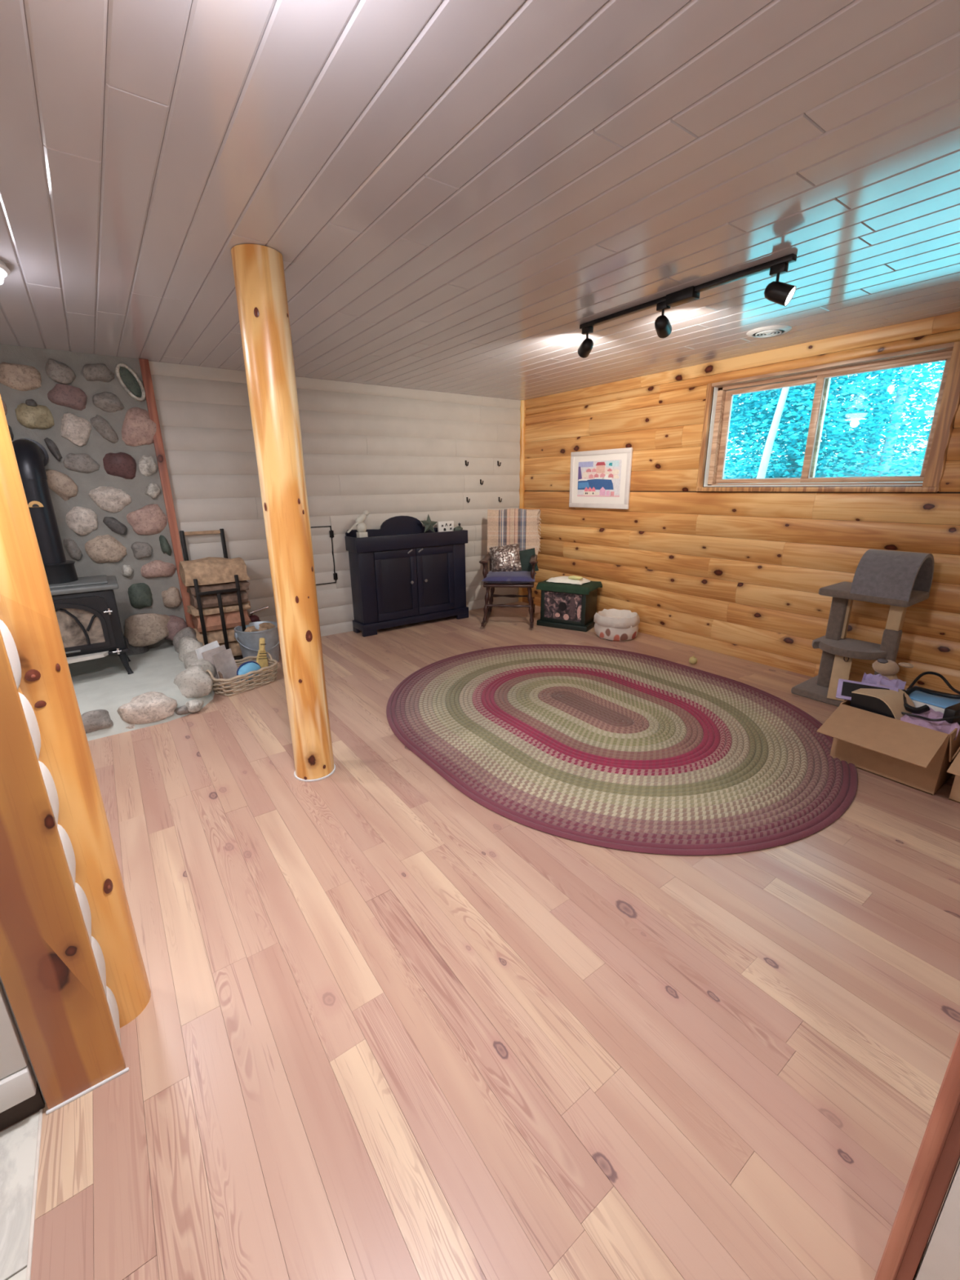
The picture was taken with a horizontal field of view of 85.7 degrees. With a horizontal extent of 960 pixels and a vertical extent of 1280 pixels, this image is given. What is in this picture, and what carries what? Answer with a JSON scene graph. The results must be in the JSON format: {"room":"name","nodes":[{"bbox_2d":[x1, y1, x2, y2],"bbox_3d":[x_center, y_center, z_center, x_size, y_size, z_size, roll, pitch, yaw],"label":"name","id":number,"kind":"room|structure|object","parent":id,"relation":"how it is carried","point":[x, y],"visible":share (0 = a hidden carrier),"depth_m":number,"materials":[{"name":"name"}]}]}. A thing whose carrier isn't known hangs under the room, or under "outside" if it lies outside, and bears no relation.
{"room":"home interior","nodes":[
{"label":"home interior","id":0,"kind":"room"},
{"bbox_2d":[0,619,120,1102],"bbox_3d":[-1.475,0.048,0.651,1.324,2.350,0.218,-12,20,-34],"label":"wall","id":1,"kind":"structure","parent":0,"point":[10,645],"depth_m":1.12,"materials":[{"name":"white paint"}]},
{"bbox_2d":[0,630,125,1109],"bbox_3d":[-0.928,-0.008,0.895,0.146,2.195,0.017,-12,20,-34],"label":"trim","id":2,"kind":"structure","parent":1,"relation":"attached to","point":[50,975],"depth_m":1.08,"materials":[{"name":"brown wood"}]},
{"bbox_2d":[45,1066,128,1115],"bbox_3d":[-0.909,1.046,1.204,0.156,0.007,0.007,-12,20,-34],"label":"trim","id":3,"kind":"structure","parent":1,"relation":"attached to","point":[49,1111],"depth_m":1.20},
{"bbox_2d":[0,343,186,648],"bbox_3d":[-3.115,-0.721,3.367,1.983,2.200,0.150,-12,20,-34],"label":"wall","id":4,"kind":"structure","parent":0,"point":[104,481],"depth_m":3.58,"materials":[{"name":"white stone"}]},
{"bbox_2d":[115,363,146,400],"bbox_3d":[-2.411,-1.776,3.572,0.156,0.236,0.051,-12,20,-34],"label":"shell","id":5,"kind":"object","parent":4,"relation":"attached to","point":[128,379],"visible":1,"depth_m":3.56,"materials":[{"name":"white ceramic"}]},
{"bbox_2d":[138,358,195,628],"bbox_3d":[-2.328,-0.895,3.915,0.055,2.199,0.075,-12,20,-34],"label":"trim","id":6,"kind":"structure","parent":4,"relation":"attached to","point":[144,363],"depth_m":3.80,"materials":[{"name":"brown wood"}]},
{"bbox_2d":[148,360,520,644],"bbox_3d":[-1.672,-1.076,4.490,5.700,2.400,0.170,-12,20,-34],"label":"wall","id":7,"kind":"structure","parent":0,"point":[387,452],"depth_m":4.62,"materials":[{"name":"white wood"}]},
{"bbox_2d":[248,605,268,622],"bbox_3d":[-1.919,-0.182,4.397,0.243,0.207,0.129,-12,20,-34],"label":"hatchet","id":8,"kind":"object","parent":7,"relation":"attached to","point":[254,618],"visible":0.43,"depth_m":4.36,"materials":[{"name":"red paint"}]},
{"bbox_2d":[311,525,337,585],"bbox_3d":[-1.481,-0.745,4.625,0.389,0.517,0.033,-12,20,-34],"label":"access hatch","id":9,"kind":"object","parent":7,"relation":"attached to","point":[322,536],"visible":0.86,"depth_m":4.67,"materials":[{"name":"white wood"}]},
{"bbox_2d":[518,400,525,601],"bbox_3d":[0.474,-1.513,5.865,0.065,2.199,0.065,-12,20,-34],"label":"trim","id":10,"kind":"structure","parent":7,"relation":"attached to","point":[522,491],"depth_m":5.70,"materials":[{"name":"brown wood"}]},
{"bbox_2d":[0,601,959,1279],"bbox_3d":[0.156,0.742,2.391,5.735,0.124,6.400,-12,20,-34],"label":"floor","id":11,"kind":"structure","parent":0,"point":[394,1024],"depth_m":1.33,"materials":[{"name":"brown wood"}]},
{"bbox_2d":[0,982,44,1131],"bbox_3d":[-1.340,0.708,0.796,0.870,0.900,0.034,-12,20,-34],"label":"base cabinet","id":12,"kind":"object","parent":11,"relation":"on","point":[20,1095],"visible":1,"depth_m":1.11,"materials":[{"name":"paint"}]},
{"bbox_2d":[0,394,151,1027],"bbox_3d":[-0.991,-0.060,1.083,0.158,2.198,0.155,-12,20,-34],"label":"log post","id":13,"kind":"object","parent":11,"relation":"on","point":[27,608],"visible":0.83,"depth_m":1.14,"materials":[{"name":"brown wood"}]},
{"bbox_2d":[67,613,216,741],"bbox_3d":[-2.700,0.239,3.176,1.897,0.466,1.240,-12,20,-34],"label":"hearth","id":14,"kind":"object","parent":11,"relation":"on","point":[167,683],"visible":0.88,"depth_m":3.30,"materials":[{"name":"white stone"}]},
{"bbox_2d":[12,438,133,674],"bbox_3d":[-2.726,-0.499,3.283,0.647,1.502,0.710,-12,20,-34],"label":"wood stove","id":15,"kind":"object","parent":14,"relation":"on","point":[86,607],"visible":0.7,"depth_m":3.20,"materials":[{"name":"black metal"}]},
{"bbox_2d":[179,528,245,660],"bbox_3d":[-2.069,-0.331,4.059,0.308,1.030,0.330,-12,20,-34],"label":"rack","id":16,"kind":"object","parent":11,"relation":"on","point":[221,531],"visible":0.34,"depth_m":3.98,"materials":[{"name":"black metal"}]},
{"bbox_2d":[218,640,241,656],"bbox_3d":[-2.041,0.046,4.173,0.408,0.138,0.266,-12,20,-34],"label":"log","id":17,"kind":"object","parent":16,"relation":"on","point":[234,646],"visible":0.13,"depth_m":4.11,"materials":[{"name":"brown wood"}]},
{"bbox_2d":[193,621,255,645],"bbox_3d":[-2.042,-0.067,4.145,0.446,0.111,0.268,-12,20,-34],"label":"log","id":18,"kind":"object","parent":17,"relation":"on","point":[214,635],"visible":0.39,"depth_m":4.01,"materials":[{"name":"brown wood"}]},
{"bbox_2d":[191,609,250,632],"bbox_3d":[-2.048,-0.176,4.096,0.381,0.136,0.266,-12,20,-34],"label":"log","id":19,"kind":"object","parent":18,"relation":"on","point":[233,619],"visible":0.57,"depth_m":4.01,"materials":[{"name":"brown wood"}]},
{"bbox_2d":[186,600,250,616],"bbox_3d":[-2.054,-0.264,4.075,0.436,0.059,0.258,-12,20,-34],"label":"log","id":20,"kind":"object","parent":19,"relation":"on","point":[191,610],"visible":0.57,"depth_m":3.99,"materials":[{"name":"brown wood"}]},
{"bbox_2d":[189,590,248,608],"bbox_3d":[-2.046,-0.340,4.057,0.389,0.107,0.270,-12,20,-34],"label":"log","id":21,"kind":"object","parent":20,"relation":"on","point":[231,597],"visible":0.59,"depth_m":3.97,"materials":[{"name":"brown wood"}]},
{"bbox_2d":[186,580,249,595],"bbox_3d":[-2.042,-0.421,4.041,0.423,0.074,0.277,-12,20,-34],"label":"log","id":22,"kind":"object","parent":21,"relation":"on","point":[244,584],"visible":0.57,"depth_m":3.96,"materials":[{"name":"brown wood"}]},
{"bbox_2d":[178,556,249,586],"bbox_3d":[-2.050,-0.544,3.996,0.452,0.186,0.265,-12,20,-34],"label":"log","id":23,"kind":"object","parent":22,"relation":"on","point":[210,570],"visible":1,"depth_m":3.90,"materials":[{"name":"brown wood"}]},
{"bbox_2d":[205,652,278,696],"bbox_3d":[-1.689,0.228,3.660,0.353,0.178,0.477,10,20,33],"label":"wicker basket","id":24,"kind":"object","parent":11,"relation":"on","point":[265,677],"visible":0.62,"depth_m":3.56,"materials":[{"name":"beige wicker"}]},
{"bbox_2d":[195,640,219,659],"bbox_3d":[-1.838,0.173,3.586,0.078,0.317,0.211,8,19,26],"label":"newspaper","id":25,"kind":"object","parent":24,"relation":"in","point":[215,644],"visible":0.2,"depth_m":3.53,"materials":[{"name":"white paper"}]},
{"bbox_2d":[201,644,226,688],"bbox_3d":[-1.786,0.189,3.577,0.071,0.291,0.196,11,20,34],"label":"newspaper","id":26,"kind":"object","parent":24,"relation":"in","point":[207,655],"visible":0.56,"depth_m":3.52,"materials":[{"name":"beige paper"}]},
{"bbox_2d":[217,671,226,690],"bbox_3d":[-1.752,0.279,3.514,0.025,0.137,0.092,-15,22,-39],"label":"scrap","id":27,"kind":"object","parent":24,"relation":"in","point":[220,675],"visible":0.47,"depth_m":3.48,"materials":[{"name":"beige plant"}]},
{"bbox_2d":[212,648,239,688],"bbox_3d":[-1.748,0.199,3.578,0.068,0.256,0.168,7,18,23],"label":"newspaper","id":28,"kind":"object","parent":24,"relation":"in","point":[224,662],"visible":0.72,"depth_m":3.57,"materials":[{"name":"grey paper"}]},
{"bbox_2d":[236,661,261,680],"bbox_3d":[-1.617,0.217,3.622,0.086,0.126,0.186,10,20,31],"label":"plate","id":29,"kind":"object","parent":24,"relation":"in","point":[243,668],"visible":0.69,"depth_m":3.59,"materials":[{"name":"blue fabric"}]},
{"bbox_2d":[256,637,268,671],"bbox_3d":[-1.599,0.118,3.759,0.055,0.258,0.122,11,20,34],"label":"broom","id":30,"kind":"object","parent":24,"relation":"in","point":[261,660],"visible":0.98,"depth_m":3.75,"materials":[{"name":"wicker"}]},
{"bbox_2d":[234,621,279,666],"bbox_3d":[-1.742,0.036,4.096,0.344,0.298,0.335,-12,20,-34],"label":"bucket","id":31,"kind":"object","parent":11,"relation":"on","point":[248,642],"visible":0.53,"depth_m":3.98,"materials":[{"name":"metal"}]},
{"bbox_2d":[244,626,258,631],"bbox_3d":[-1.756,-0.059,4.034,0.073,0.107,0.132,8,19,27],"label":"chunk","id":32,"kind":"object","parent":31,"relation":"in","point":[248,628],"visible":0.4,"depth_m":3.99,"materials":[{"name":"brown wood"}]},
{"bbox_2d":[258,626,268,631],"bbox_3d":[-1.686,-0.065,4.035,0.072,0.100,0.123,-5,17,-14],"label":"chunk","id":33,"kind":"object","parent":31,"relation":"in","point":[260,628],"visible":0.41,"depth_m":3.99,"materials":[{"name":"brown wood"}]},
{"bbox_2d":[258,622,275,629],"bbox_3d":[-1.694,-0.090,4.136,0.126,0.100,0.077,-3,17,-7],"label":"chunk","id":34,"kind":"object","parent":31,"relation":"in","point":[268,625],"visible":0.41,"depth_m":4.11,"materials":[{"name":"brown wood"}]},
{"bbox_2d":[231,244,335,782],"bbox_3d":[-0.835,-0.417,2.267,0.198,2.199,0.271,-6,18,-18],"label":"log post","id":35,"kind":"object","parent":11,"relation":"on","point":[259,274],"visible":1,"depth_m":2.15,"materials":[{"name":"brown wood"}]},
{"bbox_2d":[344,515,468,636],"bbox_3d":[-0.672,-0.667,5.068,1.194,1.062,0.274,-12,20,-34],"label":"base cabinet","id":36,"kind":"object","parent":11,"relation":"on","point":[402,573],"visible":0.98,"depth_m":4.95,"materials":[{"name":"blue paint"}]},
{"bbox_2d":[346,510,369,537],"bbox_3d":[-1.074,-1.023,4.603,0.231,0.250,0.093,-12,20,-34],"label":"bird figurine","id":37,"kind":"object","parent":36,"relation":"on","point":[361,527],"visible":0.95,"depth_m":4.59,"materials":[{"name":"white ceramic"}]},
{"bbox_2d":[344,529,467,552],"bbox_3d":[-0.678,-0.964,4.982,1.194,0.130,0.252,-12,20,-34],"label":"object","id":38,"kind":"object","parent":36,"relation":"on","point":[392,540],"depth_m":4.87,"materials":[{"name":"blue paint"}]},
{"bbox_2d":[420,514,437,532],"bbox_3d":[-0.494,-1.144,5.102,0.057,0.190,0.196,15,23,43],"label":"star ornament","id":39,"kind":"object","parent":36,"relation":"on","point":[429,524],"visible":0.97,"depth_m":5.09,"materials":[{"name":"grey metal"}]},
{"bbox_2d":[437,520,453,532],"bbox_3d":[-0.347,-1.151,5.255,0.184,0.105,0.026,-12,20,-34],"label":"block","id":40,"kind":"object","parent":36,"relation":"on","point":[446,526],"visible":1,"depth_m":5.24,"materials":[{"name":"white paint"}]},
{"bbox_2d":[453,523,462,530],"bbox_3d":[-0.221,-1.145,5.286,0.102,0.111,0.069,-12,20,-34],"label":"figurine","id":41,"kind":"object","parent":36,"relation":"on","point":[457,528],"visible":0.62,"depth_m":5.27,"materials":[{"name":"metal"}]},
{"bbox_2d":[479,551,537,627],"bbox_3d":[0.304,-0.725,5.213,0.564,1.064,0.850,1,17,7],"label":"rocking chair","id":42,"kind":"object","parent":11,"relation":"on","point":[533,561],"visible":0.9,"depth_m":5.05,"materials":[{"name":"brown wood"}]},
{"bbox_2d":[481,570,536,583],"bbox_3d":[0.289,-0.613,5.220,0.546,0.141,0.516,1,17,7],"label":"seat cushion","id":43,"kind":"object","parent":42,"relation":"on","point":[517,576],"visible":0.83,"depth_m":5.01,"materials":[{"name":"blue fabric"}]},
{"bbox_2d":[488,543,521,572],"bbox_3d":[0.259,-0.827,5.273,0.345,0.300,0.150,2,17,8],"label":"throw pillow","id":44,"kind":"object","parent":43,"relation":"on","point":[504,557],"visible":0.98,"depth_m":5.23,"materials":[{"name":"fabric"}]},
{"bbox_2d":[519,547,538,571],"bbox_3d":[0.445,-0.801,5.319,0.320,0.279,0.128,1,17,6],"label":"throw pillow","id":45,"kind":"object","parent":43,"relation":"on","point":[525,555],"visible":0.48,"depth_m":5.28,"materials":[{"name":"green fabric"}]},
{"bbox_2d":[487,508,541,559],"bbox_3d":[0.351,-1.100,5.374,0.556,0.516,0.123,1,17,7],"label":"plaid blanket","id":46,"kind":"object","parent":42,"relation":"on","point":[506,526],"visible":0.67,"depth_m":5.34,"materials":[{"name":"beige fabric"}]},
{"bbox_2d":[536,588,597,631],"bbox_3d":[0.873,-0.351,5.089,0.519,0.410,0.364,9,19,30],"label":"chest","id":47,"kind":"object","parent":11,"relation":"on","point":[560,610],"visible":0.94,"depth_m":4.96,"materials":[{"name":"green paint"}]},
{"bbox_2d":[563,613,568,620],"bbox_3d":[0.826,-0.220,4.966,0.056,0.060,0.003,9,19,30],"label":"flower","id":48,"kind":"object","parent":47,"relation":"on","point":[566,616],"depth_m":4.96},
{"bbox_2d":[536,579,602,595],"bbox_3d":[0.871,-0.531,5.035,0.532,0.070,0.382,9,19,30],"label":"cloth","id":49,"kind":"object","parent":47,"relation":"on","point":[584,588],"visible":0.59,"depth_m":4.90,"materials":[{"name":"green fabric"}]},
{"bbox_2d":[546,576,591,584],"bbox_3d":[0.861,-0.592,5.041,0.394,0.041,0.260,9,19,30],"label":"towel","id":50,"kind":"object","parent":49,"relation":"on","point":[559,579],"visible":0.88,"depth_m":4.97,"materials":[{"name":"white fabric"}]},
{"bbox_2d":[568,575,582,579],"bbox_3d":[0.911,-0.596,4.951,0.146,0.034,0.072,9,19,30],"label":"washcloth","id":51,"kind":"object","parent":50,"relation":"on","point":[572,577],"visible":1,"depth_m":4.93,"materials":[{"name":"yellow fabric"}]},
{"bbox_2d":[593,608,639,640],"bbox_3d":[1.238,-0.141,4.698,0.387,0.223,0.395,-12,20,-34],"label":"fabric bin","id":52,"kind":"object","parent":11,"relation":"on","point":[611,624],"visible":1,"depth_m":4.56,"materials":[{"name":"white fabric"}]},
{"bbox_2d":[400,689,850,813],"bbox_3d":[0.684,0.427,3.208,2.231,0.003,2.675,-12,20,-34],"label":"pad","id":53,"kind":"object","parent":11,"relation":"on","point":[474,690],"visible":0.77,"depth_m":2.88,"materials":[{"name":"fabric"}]},
{"bbox_2d":[386,644,857,855],"bbox_3d":[0.681,0.418,3.209,2.296,0.013,2.746,-12,20,-34],"label":"braided rug","id":54,"kind":"object","parent":53,"relation":"on","point":[571,764],"visible":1,"depth_m":2.70,"materials":[{"name":"multicoloured fabric"}]},
{"bbox_2d":[688,655,697,664],"bbox_3d":[1.636,0.151,3.973,0.061,0.072,0.060,-12,20,-34],"label":"ball","id":55,"kind":"object","parent":11,"relation":"on","point":[692,660],"visible":1,"depth_m":3.96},
{"bbox_2d":[791,549,933,706],"bbox_3d":[2.338,-0.078,3.187,0.420,0.947,0.505,-12,20,-34],"label":"cat tree","id":56,"kind":"object","parent":11,"relation":"on","point":[900,580],"visible":0.94,"depth_m":3.04,"materials":[{"name":"grey carpet"}]},
{"bbox_2d":[816,688,959,795],"bbox_3d":[1.979,0.476,2.481,0.729,0.300,0.470,-12,20,-34],"label":"cardboard box","id":57,"kind":"object","parent":11,"relation":"on","point":[918,757],"visible":0.78,"depth_m":2.32,"materials":[{"name":"brown cardboard"}]},
{"bbox_2d":[849,684,915,719],"bbox_3d":[1.943,0.364,2.482,0.200,0.234,0.235,-10,19,-28],"label":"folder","id":58,"kind":"object","parent":57,"relation":"in","point":[888,703],"visible":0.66,"depth_m":2.44,"materials":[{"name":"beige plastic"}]},
{"bbox_2d":[861,672,906,689],"bbox_3d":[1.963,0.275,2.546,0.173,0.164,0.243,14,22,41],"label":"plastic bag","id":59,"kind":"object","parent":57,"relation":"in","point":[877,679],"visible":0.34,"depth_m":2.58,"materials":[{"name":"purple plastic"}]},
{"bbox_2d":[835,678,898,700],"bbox_3d":[1.887,0.260,2.528,0.240,0.079,0.086,10,20,33],"label":"package","id":60,"kind":"object","parent":59,"relation":"on","point":[845,687],"visible":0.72,"depth_m":2.56,"materials":[{"name":"purple cardboard"}]},
{"bbox_2d":[900,706,959,740],"bbox_3d":[2.065,0.364,2.366,0.243,0.081,0.200,-15,22,-39],"label":"plastic bag","id":61,"kind":"object","parent":57,"relation":"in","point":[944,726],"visible":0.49,"depth_m":2.32,"materials":[{"name":"purple plastic"}]},
{"bbox_2d":[902,689,929,714],"bbox_3d":[2.020,0.291,2.441,0.077,0.064,0.175,0,17,3],"label":"cable","id":62,"kind":"object","parent":61,"relation":"on","point":[925,708],"visible":0.74,"depth_m":2.38,"materials":[{"name":"black plastic"}]},
{"bbox_2d":[901,711,959,721],"bbox_3d":[2.002,0.339,2.310,0.230,0.062,0.065,15,23,42],"label":"cable","id":63,"kind":"object","parent":61,"relation":"on","point":[902,713],"visible":0.96,"depth_m":2.28,"materials":[{"name":"black plastic"}]},
{"bbox_2d":[905,685,959,713],"bbox_3d":[2.190,0.308,2.470,0.202,0.062,0.272,-11,19,-30],"label":"case","id":64,"kind":"object","parent":57,"relation":"in","point":[938,704],"visible":0.34,"depth_m":2.45,"materials":[{"name":"blue plastic"}]},
{"bbox_2d":[906,686,959,698],"bbox_3d":[2.172,0.269,2.427,0.305,0.071,0.113,14,22,40],"label":"cable","id":65,"kind":"object","parent":64,"relation":"on","point":[913,689],"visible":0.88,"depth_m":2.48,"materials":[{"name":"black plastic"}]},
{"bbox_2d":[906,671,959,694],"bbox_3d":[2.247,0.222,2.535,0.124,0.090,0.211,-12,20,-34],"label":"cable","id":66,"kind":"object","parent":64,"relation":"on","point":[922,674],"visible":0.97,"depth_m":2.58,"materials":[{"name":"black plastic"}]},
{"bbox_2d":[942,702,959,724],"bbox_3d":[2.190,0.325,2.347,0.260,0.080,0.042,-9,18,-25],"label":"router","id":67,"kind":"object","parent":57,"relation":"in","point":[953,710],"visible":0.81,"depth_m":2.29,"materials":[{"name":"black plastic"}]},
{"bbox_2d":[946,746,959,803],"bbox_3d":[2.254,0.578,2.142,0.679,0.291,0.436,-12,20,-34],"label":"cardboard box","id":68,"kind":"object","parent":11,"relation":"on","point":[954,769],"visible":1,"depth_m":2.22,"materials":[{"name":"brown cardboard"}]},
{"bbox_2d":[0,0,959,399],"bbox_3d":[0.143,-1.482,1.735,5.700,0.120,6.400,-12,20,-34],"label":"ceiling","id":69,"kind":"structure","parent":0,"point":[446,191],"depth_m":1.50,"materials":[{"name":"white wood"}]},
{"bbox_2d":[0,260,10,284],"bbox_3d":[-1.994,-1.429,2.002,0.280,0.085,0.280,-12,20,-34],"label":"ceiling light","id":70,"kind":"object","parent":69,"relation":"attached to","point":[4,270],"visible":1,"depth_m":2.05,"materials":[{"name":"white glass"}]},
{"bbox_2d":[0,267,4,284],"bbox_3d":[-1.994,-1.420,2.005,0.244,0.065,0.244,-12,20,-34],"label":"diffuser","id":71,"kind":"object","parent":70,"relation":"attached to","point":[2,269],"depth_m":2.05,"materials":[{"name":"white"}]},
{"bbox_2d":[577,253,796,358],"bbox_3d":[0.920,-1.575,2.527,0.115,0.174,1.181,-12,20,-34],"label":"track light","id":72,"kind":"object","parent":69,"relation":"attached to","point":[778,292],"visible":1,"depth_m":2.38,"materials":[{"name":"black paint"}]},
{"bbox_2d":[746,324,791,337],"bbox_3d":[1.725,-1.837,3.096,0.240,0.018,0.240,-12,20,-34],"label":"ceiling vent","id":73,"kind":"object","parent":69,"relation":"in","point":[770,331],"visible":1,"depth_m":3.06,"materials":[{"name":"white metal"}]},
{"bbox_2d":[522,311,959,694],"bbox_3d":[1.926,-1.007,4.120,0.214,2.400,5.000,-12,20,-34],"label":"wall","id":74,"kind":"structure","parent":0,"point":[741,575],"depth_m":4.00,"materials":[{"name":"brown wood"}]},
{"bbox_2d":[568,447,632,509],"bbox_3d":[1.123,-1.519,4.902,0.023,0.526,0.734,-12,20,-34],"label":"framed print","id":75,"kind":"object","parent":74,"relation":"attached to","point":[599,478],"visible":1,"depth_m":4.87,"materials":[{"name":"paper"}]},
{"bbox_2d":[696,341,959,492],"bbox_3d":[2.244,-1.406,3.486,0.186,0.783,1.530,-12,20,-34],"label":"window","id":76,"kind":"structure","parent":74,"relation":"in","point":[948,402],"depth_m":3.43,"materials":[{"name":"brown wood"}]},
{"bbox_2d":[871,658,914,679],"bbox_3d":[2.267,0.297,2.895,0.205,0.396,0.177,-12,20,-34],"label":"plush toy","id":77,"kind":"object","parent":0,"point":[888,668],"visible":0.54,"depth_m":2.83,"materials":[{"name":"beige fabric"}]},
{"bbox_2d":[914,1160,959,1279],"bbox_3d":[2.086,-0.206,1.441,3.338,2.400,0.125,-12,20,-34],"label":"wall","id":78,"kind":"structure","parent":0,"point":[958,1164],"depth_m":0.80,"materials":[{"name":"paint"}]},
{"bbox_2d":[874,1031,959,1279],"bbox_3d":[0.715,0.063,0.602,0.151,2.199,0.021,-12,20,-34],"label":"trim","id":79,"kind":"structure","parent":78,"relation":"attached to","point":[948,1100],"depth_m":0.77,"materials":[{"name":"brown wood"}]},
{"bbox_2d":[895,1102,959,1279],"bbox_3d":[0.725,0.068,0.586,0.115,2.199,0.017,-12,20,-34],"label":"trim","id":80,"kind":"structure","parent":78,"relation":"attached to","point":[949,1157],"depth_m":0.79,"materials":[{"name":"brown wood"}]},
{"bbox_3d":[0.357,0.485,-0.792,2.520,2.400,1.630,-12,20,-34],"label":"wall","id":81,"kind":"structure","parent":0,"visible":0},
{"bbox_2d":[915,1164,959,1279],"bbox_3d":[0.924,0.238,0.255,0.025,2.042,0.803,-12,20,-34],"label":"door","id":82,"kind":"structure","parent":81,"relation":"in","point":[941,1260],"depth_m":0.77,"materials":[{"name":"white paint"}]},
{"label":"outside","id":83,"kind":"structure","parent":0,"visible":0},
{"bbox_2d":[723,450,924,484],"bbox_3d":[6.462,-2.656,7.965,12.000,0.941,16.000,-12,20,-34],"label":"ground","id":84,"kind":"structure","parent":83,"point":[904,473],"depth_m":8.04,"materials":[{"name":"white snow"}]},
{"bbox_2d":[724,389,839,468],"bbox_3d":[5.027,-5.232,10.743,3.254,4.788,4.618,-10,19,-29],"label":"leafy tree","id":85,"kind":"object","parent":84,"relation":"on","point":[771,389],"visible":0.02,"depth_m":10.44,"materials":[{"name":"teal plant"}]},
{"bbox_2d":[723,383,879,479],"bbox_3d":[3.945,-3.554,7.471,3.084,3.119,2.587,11,20,34],"label":"leafy tree","id":86,"kind":"object","parent":84,"relation":"on","point":[773,434],"visible":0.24,"depth_m":7.06,"materials":[{"name":"teal plant"}]},
{"bbox_2d":[725,368,917,477],"bbox_3d":[4.763,-3.624,7.690,2.713,3.099,2.729,3,17,13],"label":"leafy tree","id":87,"kind":"object","parent":84,"relation":"on","point":[757,399],"visible":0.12,"depth_m":7.33,"materials":[{"name":"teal plant"}]},
{"bbox_2d":[733,360,944,471],"bbox_3d":[6.432,-4.381,8.224,3.186,4.783,4.894,-12,20,-34],"label":"leafy tree","id":88,"kind":"object","parent":84,"relation":"on","point":[898,370],"visible":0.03,"depth_m":8.25,"materials":[{"name":"teal plant"}]},
{"bbox_2d":[774,360,945,477],"bbox_3d":[5.042,-3.218,6.340,2.856,3.091,2.431,-12,20,-34],"label":"leafy tree","id":89,"kind":"object","parent":84,"relation":"on","point":[903,392],"visible":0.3,"depth_m":6.28,"materials":[{"name":"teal plant"}]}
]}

